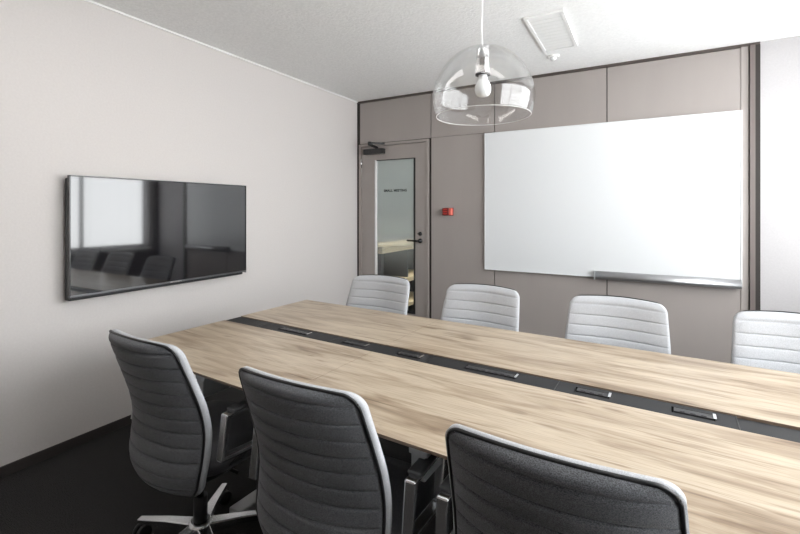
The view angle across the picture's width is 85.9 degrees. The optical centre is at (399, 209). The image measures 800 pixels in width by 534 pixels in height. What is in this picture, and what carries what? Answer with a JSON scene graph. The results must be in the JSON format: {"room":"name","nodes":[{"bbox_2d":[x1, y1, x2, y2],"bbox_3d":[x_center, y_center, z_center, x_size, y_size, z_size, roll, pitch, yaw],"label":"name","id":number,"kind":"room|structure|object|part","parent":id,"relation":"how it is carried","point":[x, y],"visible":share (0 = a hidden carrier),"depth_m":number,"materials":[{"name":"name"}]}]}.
{"room":"conference room","nodes":[
{"label":"conference room","id":0,"kind":"room"},
{"bbox_2d":[0,0,411,466],"bbox_3d":[-1.348,0.061,3.973,0.650,2.557,8.400,0,0,29],"label":"wall","id":1,"kind":"structure","parent":0,"point":[87,89],"depth_m":2.68,"materials":[{"name":"paint"}]},
{"bbox_2d":[0,415,131,477],"bbox_3d":[-1.762,1.312,2.565,0.011,0.055,5.240,0,0,29],"label":"baseboard","id":2,"kind":"structure","parent":1,"relation":"attached to","point":[37,457],"depth_m":2.37,"materials":[{"name":"grey"}]},
{"bbox_2d":[65,175,245,300],"bbox_3d":[-1.533,0.156,2.866,0.091,0.692,1.181,0,0,30],"label":"television","id":3,"kind":"object","parent":1,"relation":"attached to","point":[123,235],"visible":1,"depth_m":2.70,"materials":[{"name":"black glass"}]},
{"bbox_2d":[84,0,357,102],"bbox_3d":[-1.764,-1.211,2.561,0.012,0.012,5.230,0,0,29],"label":"trim","id":4,"kind":"structure","parent":1,"relation":"attached to","point":[89,1],"depth_m":3.12,"materials":[{"name":"white paint"}]},
{"bbox_2d":[0,304,453,533],"bbox_3d":[0.612,1.390,2.869,4.950,0.100,8.400,0,0,29],"label":"floor","id":5,"kind":"structure","parent":0,"point":[94,486],"depth_m":2.03,"materials":[{"name":"carpet"}]},
{"bbox_2d":[109,329,257,533],"bbox_3d":[-0.794,0.884,1.674,0.592,0.911,0.569,0,0,31],"label":"office chair","id":6,"kind":"object","parent":5,"relation":"on","point":[180,441],"visible":0.98,"depth_m":1.47,"materials":[{"name":"black fabric"}]},
{"bbox_3d":[-0.883,0.720,1.529,0.462,0.573,0.162,0,0,31],"label":"backrest","id":7,"kind":"part","parent":6,"relation":"part of","materials":[{"name":"grey fabric"}]},
{"bbox_3d":[-0.940,1.250,1.728,0.260,0.048,0.048,0,0,13],"label":"leg","id":8,"kind":"part","parent":6,"relation":"part of","materials":[{"name":"white metal"}]},
{"bbox_3d":[-0.867,1.250,1.554,0.048,0.048,0.260,0,0,31],"label":"leg","id":9,"kind":"part","parent":6,"relation":"part of","materials":[{"name":"white metal"}]},
{"bbox_3d":[-0.680,1.250,1.569,0.048,0.048,0.260,0,0,-41],"label":"leg","id":10,"kind":"part","parent":6,"relation":"part of","materials":[{"name":"white metal"}]},
{"bbox_3d":[-0.797,1.250,1.850,0.048,0.048,0.260,0,0,-5],"label":"leg","id":11,"kind":"part","parent":6,"relation":"part of","materials":[{"name":"white metal"}]},
{"bbox_3d":[-0.754,0.904,1.740,0.476,0.076,0.415,0,0,31],"label":"seat","id":12,"kind":"part","parent":6,"relation":"part of","materials":[{"name":"black fabric"}]},
{"bbox_3d":[-0.549,0.781,1.547,0.032,0.169,0.234,0,0,31],"label":"armrest frame","id":13,"kind":"part","parent":6,"relation":"part of","materials":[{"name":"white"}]},
{"bbox_3d":[-0.636,1.250,1.752,0.260,0.048,0.048,0,0,-23],"label":"leg","id":14,"kind":"part","parent":6,"relation":"part of","materials":[{"name":"white metal"}]},
{"bbox_2d":[238,366,445,533],"bbox_3d":[-0.178,0.884,1.306,0.592,0.911,0.569,0,0,29],"label":"office chair","id":15,"kind":"object","parent":5,"relation":"on","point":[318,464],"visible":0.99,"depth_m":1.10,"materials":[{"name":"black fabric"}]},
{"bbox_3d":[-0.410,0.781,1.456,0.032,0.169,0.234,0,0,29],"label":"armrest frame","id":16,"kind":"part","parent":15,"relation":"part of","materials":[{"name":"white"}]},
{"bbox_3d":[-0.141,0.904,1.374,0.476,0.076,0.415,0,0,29],"label":"seat","id":17,"kind":"part","parent":15,"relation":"part of","materials":[{"name":"black fabric"}]},
{"bbox_3d":[0.072,0.781,1.190,0.032,0.169,0.234,0,0,29],"label":"armrest frame","id":18,"kind":"part","parent":15,"relation":"part of","materials":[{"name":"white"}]},
{"bbox_2d":[346,275,409,314],"bbox_3d":[-0.220,0.884,2.614,0.592,0.911,0.569,0,0,29],"label":"office chair","id":19,"kind":"object","parent":5,"relation":"on","point":[387,293],"visible":0.29,"depth_m":2.77,"materials":[{"name":"white"}]},
{"bbox_2d":[378,238,413,305],"bbox_3d":[0.113,0.882,5.905,0.400,0.915,2.000,0,0,29],"label":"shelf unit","id":20,"kind":"object","parent":5,"relation":"on","point":[395,258],"visible":0.13,"depth_m":5.58,"materials":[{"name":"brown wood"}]},
{"bbox_3d":[-0.052,0.922,5.998,0.020,0.835,2.000,0,0,29],"label":"panel","id":21,"kind":"part","parent":20,"relation":"part of","materials":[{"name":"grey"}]},
{"bbox_3d":[0.113,0.465,5.905,0.400,0.080,2.000,0,0,29],"label":"shelf","id":22,"kind":"part","parent":20,"relation":"part of","materials":[{"name":"brown wood"}]},
{"bbox_3d":[0.113,0.887,5.905,0.400,0.055,2.000,0,0,29],"label":"shelf","id":23,"kind":"part","parent":20,"relation":"part of","materials":[{"name":"brown wood"}]},
{"bbox_3d":[0.113,1.205,5.905,0.400,0.050,2.000,0,0,29],"label":"shelf","id":24,"kind":"part","parent":20,"relation":"part of","materials":[{"name":"brown wood"}]},
{"bbox_2d":[147,300,799,533],"bbox_3d":[0.344,0.980,1.649,3.080,0.720,1.200,0,0,32],"label":"conference table","id":25,"kind":"object","parent":5,"relation":"on","point":[727,435],"visible":0.84,"depth_m":1.48,"materials":[{"name":"brown wood"}]},
{"bbox_3d":[-0.702,0.634,1.919,1.021,0.028,0.553,0,0,32],"label":"tabletop panel","id":26,"kind":"part","parent":25,"relation":"part of","materials":[{"name":"brown wood"}]},
{"bbox_3d":[-0.355,0.634,2.475,1.021,0.028,0.537,0,0,32],"label":"tabletop panel","id":27,"kind":"part","parent":25,"relation":"part of","materials":[{"name":"brown wood"}]},
{"bbox_3d":[0.606,0.634,1.105,2.059,0.028,0.553,0,0,32],"label":"tabletop panel","id":28,"kind":"part","parent":25,"relation":"part of","materials":[{"name":"brown wood"}]},
{"bbox_3d":[0.952,0.634,1.661,2.059,0.028,0.537,0,0,32],"label":"tabletop panel","id":29,"kind":"part","parent":25,"relation":"part of","materials":[{"name":"brown wood"}]},
{"bbox_2d":[440,283,519,331],"bbox_3d":[0.363,0.884,2.268,0.592,0.911,0.569,0,0,31],"label":"office chair","id":30,"kind":"object","parent":5,"relation":"on","point":[493,306],"visible":0.33,"depth_m":2.42,"materials":[{"name":"white"}]},
{"bbox_2d":[435,424,689,533],"bbox_3d":[0.378,0.884,0.970,0.592,0.911,0.569,0,0,30],"label":"office chair","id":31,"kind":"object","parent":5,"relation":"on","point":[494,485],"visible":0.98,"depth_m":0.75,"materials":[{"name":"black fabric"}]},
{"bbox_3d":[0.151,0.781,1.125,0.032,0.169,0.234,0,0,30],"label":"armrest frame","id":32,"kind":"part","parent":31,"relation":"part of","materials":[{"name":"black"}]},
{"bbox_2d":[565,295,670,353],"bbox_3d":[0.953,0.884,1.930,0.592,0.911,0.569,0,0,31],"label":"office chair","id":33,"kind":"object","parent":5,"relation":"on","point":[620,321],"visible":0.32,"depth_m":2.07,"materials":[{"name":"white"}]},
{"bbox_2d":[731,310,799,373],"bbox_3d":[1.526,0.884,1.590,0.592,0.911,0.569,0,0,31],"label":"office chair","id":34,"kind":"object","parent":5,"relation":"on","point":[766,339],"visible":0.36,"depth_m":1.79,"materials":[{"name":"white"}]},
{"bbox_2d":[91,0,799,101],"bbox_3d":[0.077,-1.267,1.512,4.550,0.100,5.510,0,0,29],"label":"ceiling","id":35,"kind":"structure","parent":0,"point":[356,50],"depth_m":2.95,"materials":[{"name":"white paint"}]},
{"bbox_2d":[432,0,535,125],"bbox_3d":[0.320,-0.789,1.660,0.388,0.856,0.388,0,0,29],"label":"pendant lamp","id":36,"kind":"object","parent":35,"relation":"hanging from","point":[483,86],"visible":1,"depth_m":1.64,"materials":[{"name":"clear glass"}]},
{"bbox_3d":[0.318,-0.909,1.660,0.009,0.575,0.006,0,0,7],"label":"cord","id":37,"kind":"part","parent":36,"relation":"part of","materials":[{"name":"white plastic"}]},
{"bbox_3d":[0.320,-0.478,1.660,0.063,0.084,0.063,0,0,29],"label":"light bulb","id":38,"kind":"part","parent":36,"relation":"part of","materials":[{"name":"white glass"}]},
{"bbox_3d":[0.320,-0.492,1.660,0.388,0.259,0.388,0,0,29],"label":"lamp shade","id":39,"kind":"part","parent":36,"relation":"part of","materials":[{"name":"clear glass"}]},
{"bbox_2d":[523,9,577,51],"bbox_3d":[1.043,-1.210,2.942,0.240,0.014,0.650,0,0,29],"label":"ceiling vent","id":40,"kind":"object","parent":35,"relation":"in","point":[552,30],"visible":1,"depth_m":2.89,"materials":[{"name":"white"}]},
{"bbox_2d":[548,54,559,60],"bbox_3d":[1.213,-1.198,3.398,0.090,0.039,0.090,0,0,29],"label":"ceiling sensor","id":41,"kind":"object","parent":35,"relation":"attached to","point":[552,57],"visible":1,"depth_m":3.38,"materials":[{"name":"white plastic"}]},
{"bbox_2d":[360,36,799,362],"bbox_3d":[1.465,0.061,3.823,4.400,2.557,0.120,0,0,29],"label":"wall","id":42,"kind":"structure","parent":0,"point":[700,318],"depth_m":3.59,"materials":[{"name":"grey paint"}]},
{"bbox_2d":[357,103,429,317],"bbox_3d":[-0.111,0.071,4.597,0.893,2.537,0.280,0,0,29],"label":"door","id":43,"kind":"structure","parent":42,"relation":"in","point":[393,178],"depth_m":4.62,"materials":[{"name":"grey wood"}]},
{"bbox_3d":[-0.270,-0.696,4.641,0.197,0.064,0.086,0,0,-32],"label":"closer arm","id":44,"kind":"part","parent":43,"relation":"part of","materials":[{"name":"black"}]},
{"bbox_3d":[-0.049,0.260,4.634,0.462,1.600,0.006,0,0,29],"label":"glass pane","id":45,"kind":"part","parent":43,"relation":"part of","materials":[{"name":"clear glass"}]},
{"bbox_3d":[0.149,0.320,4.468,0.160,0.048,0.057,0,0,29],"label":"handle","id":46,"kind":"part","parent":43,"relation":"part of","materials":[{"name":"black"}]},
{"bbox_2d":[442,208,453,215],"bbox_3d":[0.474,0.017,4.279,0.105,0.078,0.059,0,0,29],"label":"fire alarm","id":47,"kind":"object","parent":42,"relation":"attached to","point":[445,211],"visible":1,"depth_m":4.26,"materials":[{"name":"red"}]},
{"bbox_2d":[357,42,759,103],"bbox_3d":[1.063,-1.207,3.983,3.542,0.020,0.020,0,0,29],"label":"trim","id":48,"kind":"structure","parent":42,"relation":"attached to","point":[753,43],"depth_m":3.68,"materials":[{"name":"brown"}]},
{"bbox_2d":[485,110,741,288],"bbox_3d":[1.648,-0.075,3.609,1.944,1.310,0.074,0,0,29],"label":"whiteboard","id":49,"kind":"object","parent":42,"relation":"attached to","point":[650,200],"visible":1,"depth_m":3.53,"materials":[{"name":"white"}]},
{"bbox_2d":[594,270,741,288],"bbox_3d":[2.055,0.543,3.364,0.982,0.073,0.046,0,0,29],"label":"tray","id":50,"kind":"object","parent":49,"relation":"on","point":[663,277],"depth_m":3.33,"materials":[{"name":"grey metal"}]},
{"bbox_2d":[741,46,748,310],"bbox_3d":[2.531,0.071,3.158,0.043,2.537,0.016,0,0,29],"label":"trim","id":51,"kind":"structure","parent":42,"relation":"attached to","point":[744,50],"depth_m":3.15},
{"bbox_2d":[749,45,754,309],"bbox_3d":[2.564,0.071,3.130,0.031,2.537,0.032,0,0,29],"label":"trim","id":52,"kind":"structure","parent":42,"relation":"attached to","point":[751,47],"depth_m":3.12,"materials":[{"name":"grey metal"}]},
{"bbox_2d":[755,44,759,309],"bbox_3d":[2.589,0.071,3.113,0.029,2.537,0.014,0,0,29],"label":"trim","id":53,"kind":"structure","parent":42,"relation":"attached to","point":[757,47],"depth_m":3.11,"materials":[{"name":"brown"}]}
]}

